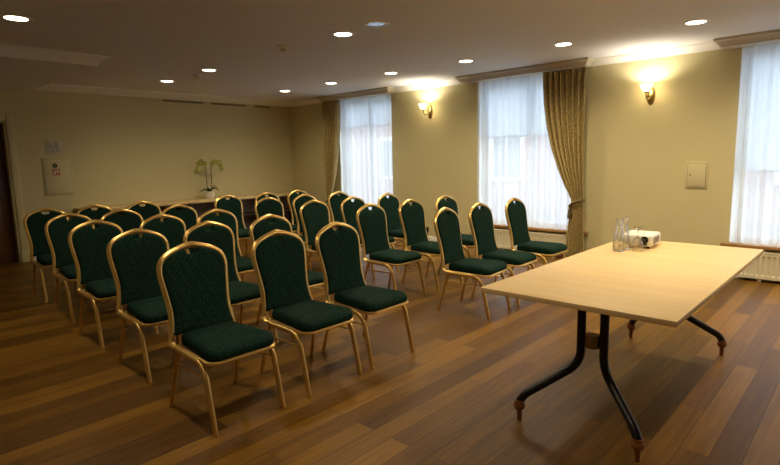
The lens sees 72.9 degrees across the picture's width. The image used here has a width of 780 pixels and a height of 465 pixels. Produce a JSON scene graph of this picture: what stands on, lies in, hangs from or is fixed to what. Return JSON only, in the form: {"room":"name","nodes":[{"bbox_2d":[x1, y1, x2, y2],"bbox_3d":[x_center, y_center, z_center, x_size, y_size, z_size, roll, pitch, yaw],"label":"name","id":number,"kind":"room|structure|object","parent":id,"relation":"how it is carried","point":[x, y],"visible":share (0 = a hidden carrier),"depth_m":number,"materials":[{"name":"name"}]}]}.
{"room":"lecture hall","nodes":[
{"label":"lecture hall","id":0,"kind":"room"},
{"bbox_2d":[0,56,93,90],"bbox_3d":[-5.626,-1.801,5.451,2.780,0.110,3.850,6,11,43],"label":"ceiling","id":1,"kind":"structure","parent":0,"point":[18,74],"depth_m":6.22,"materials":[{"name":"white paint"}]},
{"bbox_2d":[0,89,292,250],"bbox_3d":[-5.229,-0.932,8.261,0.300,2.615,8.850,6,11,43],"label":"wall","id":2,"kind":"structure","parent":0,"point":[121,150],"depth_m":9.07,"materials":[{"name":"beige paint"}]},
{"bbox_2d":[0,114,29,263],"bbox_3d":[-5.906,-0.583,7.490,0.246,2.170,1.131,6,11,43],"label":"door","id":3,"kind":"structure","parent":2,"relation":"in","point":[14,247],"depth_m":7.79,"materials":[{"name":"brown wood"}]},
{"bbox_2d":[45,141,62,154],"bbox_3d":[-5.142,-1.300,8.084,0.009,0.210,0.230,6,11,43],"label":"notice","id":4,"kind":"object","parent":2,"relation":"attached to","point":[52,147],"visible":1,"depth_m":8.08,"materials":[{"name":"beige paper"}]},
{"bbox_2d":[47,142,59,151],"bbox_3d":[-5.143,-1.308,8.076,0.001,0.142,0.170,6,11,43],"label":"print","id":5,"kind":"object","parent":4,"relation":"attached to","point":[51,146],"depth_m":8.07,"materials":[{"name":"grey paper"}]},
{"bbox_2d":[0,44,111,90],"bbox_3d":[-5.531,-1.803,5.454,2.915,0.110,3.985,6,11,43],"label":"trim","id":6,"kind":"structure","parent":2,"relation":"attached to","point":[12,51],"depth_m":5.54,"materials":[{"name":"white paint"}]},
{"bbox_2d":[41,157,74,195],"bbox_3d":[-5.116,-0.866,8.150,0.026,0.580,0.410,6,11,43],"label":"electrical panel","id":7,"kind":"object","parent":2,"relation":"attached to","point":[57,172],"visible":1,"depth_m":8.14,"materials":[{"name":"beige paint"}]},
{"bbox_2d":[34,83,293,106],"bbox_3d":[-3.629,-2.412,9.383,0.290,0.090,4.700,6,11,43],"label":"trim","id":8,"kind":"structure","parent":2,"relation":"attached to","point":[50,87],"depth_m":8.99,"materials":[{"name":"white paint"}]},
{"bbox_2d":[163,100,202,103],"bbox_3d":[-3.713,-2.352,9.507,0.009,0.028,0.750,6,11,43],"label":"vent slot","id":9,"kind":"object","parent":2,"relation":"attached to","point":[163,100],"visible":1,"depth_m":9.50,"materials":[{"name":"brown"}]},
{"bbox_2d":[211,103,245,106],"bbox_3d":[-3.097,-2.458,10.161,0.009,0.028,0.740,6,11,43],"label":"vent slot","id":10,"kind":"object","parent":2,"relation":"attached to","point":[211,103],"visible":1,"depth_m":10.15,"materials":[{"name":"brown"}]},
{"bbox_2d":[0,232,779,464],"bbox_3d":[-0.235,0.929,4.099,13.540,0.120,9.190,6,11,43],"label":"floor","id":11,"kind":"structure","parent":0,"point":[65,399],"depth_m":3.32,"materials":[{"name":"brown wood"}]},
{"bbox_2d":[23,208,91,302],"bbox_3d":[-3.670,0.219,5.819,0.609,0.960,0.458,6,11,43],"label":"banquet chair","id":12,"kind":"object","parent":11,"relation":"on","point":[34,222],"visible":0.55,"depth_m":5.83,"materials":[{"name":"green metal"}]},
{"bbox_2d":[44,213,123,321],"bbox_3d":[-2.986,0.301,5.133,0.609,0.960,0.458,6,11,42],"label":"banquet chair","id":13,"kind":"object","parent":11,"relation":"on","point":[57,229],"visible":0.53,"depth_m":5.14,"materials":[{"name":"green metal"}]},
{"bbox_2d":[76,204,112,285],"bbox_3d":[-3.323,0.159,6.188,0.609,0.960,0.458,6,11,43],"label":"banquet chair","id":14,"kind":"object","parent":11,"relation":"on","point":[102,210],"visible":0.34,"depth_m":6.30,"materials":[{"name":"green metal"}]},
{"bbox_2d":[68,220,158,348],"bbox_3d":[-2.329,0.387,4.425,0.609,0.960,0.458,6,11,43],"label":"banquet chair","id":15,"kind":"object","parent":11,"relation":"on","point":[87,245],"visible":0.66,"depth_m":4.45,"materials":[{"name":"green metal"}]},
{"bbox_2d":[100,209,142,307],"bbox_3d":[-2.651,0.244,5.489,0.609,0.960,0.458,6,11,43],"label":"banquet chair","id":16,"kind":"object","parent":11,"relation":"on","point":[131,219],"visible":0.27,"depth_m":5.63,"materials":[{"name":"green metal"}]},
{"bbox_2d":[106,228,178,383],"bbox_3d":[-1.647,0.468,3.748,0.610,0.960,0.458,6,11,43],"label":"banquet chair","id":17,"kind":"object","parent":11,"relation":"on","point":[132,262],"visible":0.74,"depth_m":3.78,"materials":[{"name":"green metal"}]},
{"bbox_2d":[127,201,160,220],"bbox_3d":[-2.938,0.093,6.596,0.609,0.960,0.458,6,11,43],"label":"banquet chair","id":18,"kind":"object","parent":11,"relation":"on","point":[150,209],"visible":0.25,"depth_m":6.73,"materials":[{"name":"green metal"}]},
{"bbox_2d":[139,213,185,248],"bbox_3d":[-1.935,0.319,4.845,0.609,0.960,0.458,6,11,42],"label":"banquet chair","id":19,"kind":"object","parent":11,"relation":"on","point":[173,228],"visible":0.3,"depth_m":4.99,"materials":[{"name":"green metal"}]},
{"bbox_2d":[160,204,197,230],"bbox_3d":[-2.221,0.169,5.947,0.609,0.960,0.458,6,11,42],"label":"banquet chair","id":20,"kind":"object","parent":11,"relation":"on","point":[189,216],"visible":0.29,"depth_m":6.10,"materials":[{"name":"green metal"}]},
{"bbox_2d":[74,192,298,228],"bbox_3d":[-3.397,-0.238,9.726,0.488,0.750,4.140,6,11,43],"label":"sideboard","id":21,"kind":"object","parent":11,"relation":"on","point":[202,205],"visible":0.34,"depth_m":10.01,"materials":[{"name":"brown wood"}]},
{"bbox_2d":[194,159,223,198],"bbox_3d":[-3.346,-0.990,9.755,0.240,0.729,0.570,6,11,43],"label":"orchid","id":22,"kind":"object","parent":21,"relation":"on","point":[209,194],"visible":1,"depth_m":9.74,"materials":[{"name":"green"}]},
{"bbox_2d":[198,208,289,217],"bbox_3d":[-3.421,-0.265,9.743,0.390,0.030,4.100,6,11,43],"label":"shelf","id":23,"kind":"object","parent":21,"relation":"attached to","point":[247,212],"depth_m":10.55,"materials":[{"name":"brown wood"}]},
{"bbox_2d":[156,241,285,436],"bbox_3d":[-0.989,0.551,3.059,0.609,0.960,0.458,6,11,43],"label":"banquet chair","id":24,"kind":"object","parent":11,"relation":"on","point":[194,287],"visible":1,"depth_m":3.08,"materials":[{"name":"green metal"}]},
{"bbox_2d":[197,208,254,309],"bbox_3d":[-1.557,0.254,5.246,0.609,0.960,0.458,6,11,43],"label":"banquet chair","id":25,"kind":"object","parent":11,"relation":"on","point":[244,264],"visible":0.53,"depth_m":5.36,"materials":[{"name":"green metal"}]},
{"bbox_2d":[183,221,278,342],"bbox_3d":[-1.264,0.402,4.155,0.609,0.960,0.458,6,11,43],"label":"banquet chair","id":26,"kind":"object","parent":11,"relation":"on","point":[220,235],"visible":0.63,"depth_m":4.24,"materials":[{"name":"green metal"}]},
{"bbox_2d":[214,195,250,256],"bbox_3d":[-2.120,-0.048,7.466,0.609,0.960,0.458,6,11,42],"label":"banquet chair","id":27,"kind":"object","parent":11,"relation":"on","point":[234,205],"visible":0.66,"depth_m":7.60,"materials":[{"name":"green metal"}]},
{"bbox_2d":[255,192,297,232],"bbox_3d":[-1.673,-0.125,7.942,0.609,0.960,0.458,6,11,43],"label":"banquet chair","id":28,"kind":"object","parent":11,"relation":"on","point":[262,195],"visible":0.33,"depth_m":8.00,"materials":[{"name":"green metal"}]},
{"bbox_2d":[254,197,311,270],"bbox_3d":[-1.394,0.026,6.826,0.609,0.960,0.458,6,11,43],"label":"banquet chair","id":29,"kind":"object","parent":11,"relation":"on","point":[275,206],"visible":0.45,"depth_m":6.91,"materials":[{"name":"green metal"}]},
{"bbox_2d":[249,214,330,337],"bbox_3d":[-0.861,0.333,4.583,0.609,0.960,0.458,6,11,43],"label":"banquet chair","id":30,"kind":"object","parent":11,"relation":"on","point":[260,226],"visible":0.33,"depth_m":4.63,"materials":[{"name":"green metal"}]},
{"bbox_2d":[287,189,312,253],"bbox_3d":[-1.268,-0.195,8.372,0.610,0.960,0.458,6,11,42],"label":"banquet chair","id":31,"kind":"object","parent":11,"relation":"on","point":[292,195],"visible":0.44,"depth_m":8.37,"materials":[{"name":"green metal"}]},
{"bbox_2d":[251,229,362,396],"bbox_3d":[-0.565,0.478,3.509,0.609,0.960,0.458,6,11,43],"label":"banquet chair","id":32,"kind":"object","parent":11,"relation":"on","point":[280,266],"visible":1,"depth_m":3.52,"materials":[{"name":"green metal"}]},
{"bbox_2d":[299,200,329,269],"bbox_3d":[-0.697,0.106,6.160,0.609,0.960,0.458,6,11,43],"label":"banquet chair","id":33,"kind":"object","parent":11,"relation":"on","point":[313,218],"visible":0.57,"depth_m":6.21,"materials":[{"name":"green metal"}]},
{"bbox_2d":[292,194,338,268],"bbox_3d":[-0.982,-0.044,7.263,0.609,0.960,0.458,6,11,42],"label":"banquet chair","id":34,"kind":"object","parent":11,"relation":"on","point":[298,201],"visible":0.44,"depth_m":7.27,"materials":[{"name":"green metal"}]},
{"bbox_2d":[328,191,348,229],"bbox_3d":[-0.552,-0.119,7.721,0.610,0.960,0.458,6,11,43],"label":"banquet chair","id":35,"kind":"object","parent":11,"relation":"on","point":[334,201],"visible":0.37,"depth_m":7.76,"materials":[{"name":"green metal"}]},
{"bbox_2d":[315,221,414,368],"bbox_3d":[-0.196,0.414,3.902,0.609,0.960,0.458,6,11,42],"label":"banquet chair","id":36,"kind":"object","parent":11,"relation":"on","point":[338,252],"visible":0.94,"depth_m":3.92,"materials":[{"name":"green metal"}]},
{"bbox_2d":[340,196,398,278],"bbox_3d":[-0.263,0.031,6.621,0.609,0.960,0.458,6,11,42],"label":"banquet chair","id":37,"kind":"object","parent":11,"relation":"on","point":[349,209],"visible":0.45,"depth_m":6.66,"materials":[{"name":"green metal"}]},
{"bbox_2d":[356,203,426,294],"bbox_3d":[0.002,0.184,5.500,0.609,0.960,0.458,6,11,43],"label":"banquet chair","id":38,"kind":"object","parent":11,"relation":"on","point":[372,224],"visible":0.98,"depth_m":5.51,"materials":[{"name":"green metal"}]},
{"bbox_2d":[377,193,431,268],"bbox_3d":[0.185,-0.047,7.098,0.609,0.960,0.458,6,11,42],"label":"banquet chair","id":39,"kind":"object","parent":11,"relation":"on","point":[390,205],"visible":0.5,"depth_m":7.17,"materials":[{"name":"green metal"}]},
{"bbox_2d":[398,199,462,290],"bbox_3d":[0.451,0.106,5.977,0.609,0.960,0.458,6,11,43],"label":"banquet chair","id":40,"kind":"object","parent":11,"relation":"on","point":[412,217],"visible":0.8,"depth_m":6.01,"materials":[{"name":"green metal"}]},
{"bbox_2d":[435,195,474,278],"bbox_3d":[0.909,0.027,6.464,0.609,0.960,0.458,6,11,43],"label":"banquet chair","id":41,"kind":"object","parent":11,"relation":"on","point":[467,239],"visible":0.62,"depth_m":6.49,"materials":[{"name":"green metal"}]},
{"bbox_2d":[434,207,510,319],"bbox_3d":[0.759,0.250,4.916,0.609,0.960,0.458,5,10,37],"label":"banquet chair","id":42,"kind":"object","parent":11,"relation":"on","point":[446,226],"visible":0.99,"depth_m":4.89,"materials":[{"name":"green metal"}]},
{"bbox_2d":[468,202,536,305],"bbox_3d":[1.142,0.183,5.324,0.609,0.960,0.458,6,11,41],"label":"banquet chair","id":43,"kind":"object","parent":11,"relation":"on","point":[480,220],"visible":0.89,"depth_m":5.33,"materials":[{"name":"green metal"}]},
{"bbox_2d":[494,228,565,257],"bbox_3d":[2.004,0.148,7.660,1.172,0.329,0.121,6,11,43],"label":"radiator","id":44,"kind":"object","parent":11,"relation":"on","point":[502,236],"visible":0.52,"depth_m":7.56,"materials":[{"name":"beige metal"}]},
{"bbox_2d":[494,228,565,235],"bbox_3d":[1.989,-0.004,7.625,1.172,0.016,0.086,6,11,43],"label":"grille","id":45,"kind":"object","parent":44,"relation":"attached to","point":[503,231],"depth_m":7.53,"materials":[{"name":"beige metal"}]},
{"bbox_2d":[505,197,567,277],"bbox_3d":[1.618,0.102,5.829,0.609,0.960,0.458,6,11,43],"label":"banquet chair","id":46,"kind":"object","parent":11,"relation":"on","point":[515,213],"visible":0.89,"depth_m":5.83,"materials":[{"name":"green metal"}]},
{"bbox_2d":[480,241,763,462],"bbox_3d":[1.548,0.570,3.289,0.948,0.740,2.100,6,11,43],"label":"conference table","id":47,"kind":"object","parent":11,"relation":"on","point":[665,283],"visible":1,"depth_m":2.81,"materials":[{"name":"brown wood"}]},
{"bbox_2d":[612,219,624,251],"bbox_3d":[1.613,0.020,3.719,0.081,0.226,0.081,6,11,43],"label":"glass carafe","id":48,"kind":"object","parent":47,"relation":"on","point":[618,239],"visible":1,"depth_m":3.69,"materials":[{"name":"clear glass"}]},
{"bbox_2d":[621,217,629,249],"bbox_3d":[1.685,0.007,3.801,0.081,0.226,0.081,6,11,43],"label":"glass carafe","id":49,"kind":"object","parent":47,"relation":"on","point":[625,225],"visible":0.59,"depth_m":3.77,"materials":[{"name":"clear glass"}]},
{"bbox_2d":[631,227,642,251],"bbox_3d":[1.739,0.045,3.711,0.077,0.172,0.077,6,11,43],"label":"wine glass","id":50,"kind":"object","parent":47,"relation":"on","point":[637,244],"visible":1,"depth_m":3.69,"materials":[{"name":"clear glass"}]},
{"bbox_2d":[629,230,660,248],"bbox_3d":[1.865,0.048,3.925,0.212,0.101,0.266,5,10,39],"label":"projector","id":51,"kind":"object","parent":47,"relation":"on","point":[649,238],"visible":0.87,"depth_m":3.83,"materials":[{"name":"white plastic"}]},
{"bbox_2d":[737,252,779,281],"bbox_3d":[4.414,0.411,5.435,1.432,0.329,0.121,6,11,43],"label":"radiator","id":52,"kind":"object","parent":11,"relation":"on","point":[766,266],"visible":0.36,"depth_m":5.70,"materials":[{"name":"beige metal"}]},
{"bbox_2d":[763,252,779,255],"bbox_3d":[4.399,0.258,5.401,1.432,0.016,0.086,6,11,43],"label":"grille","id":53,"kind":"object","parent":52,"relation":"attached to","point":[765,253],"depth_m":5.66,"materials":[{"name":"beige metal"}]},
{"bbox_2d":[0,0,779,101],"bbox_3d":[-0.295,-1.793,3.713,13.540,0.150,9.190,6,11,43],"label":"ceiling","id":54,"kind":"structure","parent":0,"point":[148,42],"depth_m":5.16,"materials":[{"name":"white paint"}]},
{"bbox_2d":[0,14,32,21],"bbox_3d":[-3.028,-1.734,4.278,0.230,0.006,0.230,6,11,43],"label":"recessed light","id":55,"kind":"object","parent":54,"relation":"in","point":[10,17],"visible":1,"depth_m":4.28,"materials":[{"name":"white"}]},
{"bbox_2d":[159,80,174,81],"bbox_3d":[-3.275,-2.222,7.756,0.230,0.006,0.230,6,11,43],"label":"recessed light","id":56,"kind":"object","parent":54,"relation":"in","point":[159,80],"visible":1,"depth_m":7.75,"materials":[{"name":"white"}]},
{"bbox_2d":[192,74,201,78],"bbox_3d":[-2.659,-2.142,7.284,0.130,0.058,0.130,6,11,43],"label":"ceiling detector","id":57,"kind":"object","parent":54,"relation":"attached to","point":[197,76],"visible":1,"depth_m":7.25,"materials":[{"name":"white paint"}]},
{"bbox_2d":[200,69,217,71],"bbox_3d":[-2.365,-2.121,6.903,0.230,0.006,0.230,6,11,43],"label":"recessed light","id":58,"kind":"object","parent":54,"relation":"in","point":[205,70],"visible":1,"depth_m":6.92,"materials":[{"name":"white"}]},
{"bbox_2d":[277,45,288,51],"bbox_3d":[-1.123,-1.931,5.553,0.130,0.058,0.130,6,11,43],"label":"ceiling detector","id":59,"kind":"object","parent":54,"relation":"attached to","point":[283,47],"visible":1,"depth_m":5.53,"materials":[{"name":"white paint"}]},
{"bbox_2d":[331,31,354,36],"bbox_3d":[-0.451,-1.904,5.074,0.230,0.006,0.230,6,11,43],"label":"recessed light","id":60,"kind":"object","parent":54,"relation":"in","point":[338,33],"visible":1,"depth_m":5.07,"materials":[{"name":"white"}]},
{"bbox_2d":[364,21,389,27],"bbox_3d":[-0.116,-1.861,4.724,0.230,0.006,0.230,6,11,43],"label":"recessed light","id":61,"kind":"object","parent":54,"relation":"in","point":[374,24],"visible":1,"depth_m":4.72,"materials":[{"name":"white"}]},
{"bbox_2d":[383,72,398,74],"bbox_3d":[0.014,-2.254,7.475,0.230,0.006,0.230,6,11,43],"label":"recessed light","id":62,"kind":"object","parent":54,"relation":"in","point":[387,73],"visible":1,"depth_m":7.49,"materials":[{"name":"white"}]},
{"bbox_2d":[457,59,474,62],"bbox_3d":[0.956,-2.159,6.658,0.230,0.006,0.230,6,11,43],"label":"recessed light","id":63,"kind":"object","parent":54,"relation":"in","point":[464,60],"visible":1,"depth_m":6.66,"materials":[{"name":"white"}]},
{"bbox_2d":[553,42,573,46],"bbox_3d":[1.893,-2.053,5.766,0.230,0.006,0.230,6,11,43],"label":"recessed light","id":64,"kind":"object","parent":54,"relation":"in","point":[561,44],"visible":1,"depth_m":5.77,"materials":[{"name":"white"}]},
{"bbox_2d":[682,19,709,25],"bbox_3d":[2.843,-1.953,4.907,0.230,0.006,0.230,6,11,43],"label":"recessed light","id":65,"kind":"object","parent":54,"relation":"in","point":[696,21],"visible":1,"depth_m":4.90,"materials":[{"name":"white"}]},
{"bbox_2d":[289,47,779,252],"bbox_3d":[2.746,-0.944,7.107,13.540,2.615,0.340,6,11,43],"label":"wall","id":66,"kind":"structure","parent":0,"point":[637,152],"depth_m":6.67,"materials":[{"name":"beige paint"}]},
{"bbox_2d":[322,100,339,229],"bbox_3d":[-1.107,-1.263,10.244,0.481,2.505,0.132,5,10,38],"label":"drape","id":67,"kind":"object","parent":66,"relation":"hanging from","point":[330,110],"visible":0.77,"depth_m":10.16,"materials":[{"name":"beige fabric"}]},
{"bbox_2d":[317,87,394,101],"bbox_3d":[-0.637,-2.509,9.632,1.870,0.099,0.265,6,11,43],"label":"trim","id":68,"kind":"structure","parent":66,"relation":"attached to","point":[383,90],"depth_m":9.46,"materials":[{"name":"beige paint"}]},
{"bbox_2d":[340,96,392,191],"bbox_3d":[-0.410,-1.389,9.877,1.640,2.145,0.325,6,11,43],"label":"window","id":69,"kind":"structure","parent":66,"relation":"in","point":[341,158],"depth_m":10.28,"materials":[{"name":"white plastic"}]},
{"bbox_2d":[340,94,392,209],"bbox_3d":[-0.446,-1.399,9.733,1.280,2.118,0.066,6,11,43],"label":"sheer curtain","id":70,"kind":"object","parent":66,"relation":"hanging from","point":[366,121],"visible":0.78,"depth_m":9.68,"materials":[{"name":"white fabric"}]},
{"bbox_2d":[419,104,432,118],"bbox_3d":[0.573,-1.968,8.574,0.142,0.226,0.256,6,11,43],"label":"wall sconce","id":71,"kind":"object","parent":66,"relation":"attached to","point":[430,110],"visible":1,"depth_m":8.63,"materials":[{"name":"gold metal"}]},
{"bbox_2d":[290,42,721,106],"bbox_3d":[2.574,-2.179,6.775,12.940,0.090,0.085,6,11,43],"label":"trim","id":72,"kind":"structure","parent":66,"relation":"attached to","point":[709,46],"depth_m":6.47,"materials":[{"name":"white paint"}]},
{"bbox_2d":[477,74,570,229],"bbox_3d":[1.919,-1.142,7.549,1.580,2.118,0.066,6,11,43],"label":"sheer curtain","id":73,"kind":"object","parent":66,"relation":"hanging from","point":[515,158],"visible":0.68,"depth_m":7.59,"materials":[{"name":"white fabric"}]},
{"bbox_2d":[455,57,593,83],"bbox_3d":[1.813,-2.242,7.370,2.040,0.099,0.265,6,11,43],"label":"trim","id":74,"kind":"structure","parent":66,"relation":"attached to","point":[581,62],"depth_m":7.23,"materials":[{"name":"beige paint"}]},
{"bbox_2d":[494,224,587,234],"bbox_3d":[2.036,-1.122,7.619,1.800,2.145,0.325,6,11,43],"label":"windowsill","id":75,"kind":"structure","parent":66,"relation":"in","point":[495,225],"depth_m":7.46,"materials":[{"name":"brown wood"}]},
{"bbox_2d":[335,227,779,282],"bbox_3d":[2.652,0.325,7.155,12.940,0.092,0.016,6,11,43],"label":"baseboard","id":76,"kind":"structure","parent":66,"relation":"attached to","point":[430,238],"depth_m":7.75,"materials":[{"name":"white paint"}]},
{"bbox_2d":[543,66,585,257],"bbox_3d":[2.332,-0.890,7.076,0.132,2.505,0.643,-9,11,-42],"label":"drape","id":77,"kind":"object","parent":66,"relation":"hanging from","point":[563,90],"visible":0.99,"depth_m":6.98,"materials":[{"name":"brown fabric"}]},
{"bbox_2d":[640,84,655,104],"bbox_3d":[3.064,-1.637,6.283,0.142,0.226,0.256,6,11,43],"label":"wall sconce","id":78,"kind":"object","parent":66,"relation":"attached to","point":[649,91],"visible":1,"depth_m":6.33,"materials":[{"name":"gold metal"}]},
{"bbox_2d":[685,161,708,188],"bbox_3d":[3.559,-0.667,6.134,0.230,0.310,0.026,6,11,43],"label":"access panel","id":79,"kind":"object","parent":66,"relation":"attached to","point":[696,172],"visible":1,"depth_m":6.12,"materials":[{"name":"beige paint"}]},
{"bbox_2d":[713,29,779,49],"bbox_3d":[4.292,-1.972,5.082,2.010,0.099,0.265,6,11,43],"label":"trim","id":80,"kind":"structure","parent":66,"relation":"attached to","point":[772,36],"depth_m":5.49,"materials":[{"name":"beige paint"}]},
{"bbox_2d":[720,242,779,250],"bbox_3d":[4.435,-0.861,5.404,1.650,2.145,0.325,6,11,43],"label":"windowsill","id":81,"kind":"structure","parent":66,"relation":"in","point":[728,244],"depth_m":5.81,"materials":[{"name":"brown wood"}]},
{"bbox_2d":[729,42,779,245],"bbox_3d":[4.411,-0.873,5.248,1.675,2.113,0.065,6,11,43],"label":"sheer curtain","id":82,"kind":"object","parent":66,"relation":"hanging from","point":[755,207],"visible":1,"depth_m":5.67,"materials":[{"name":"white fabric"}]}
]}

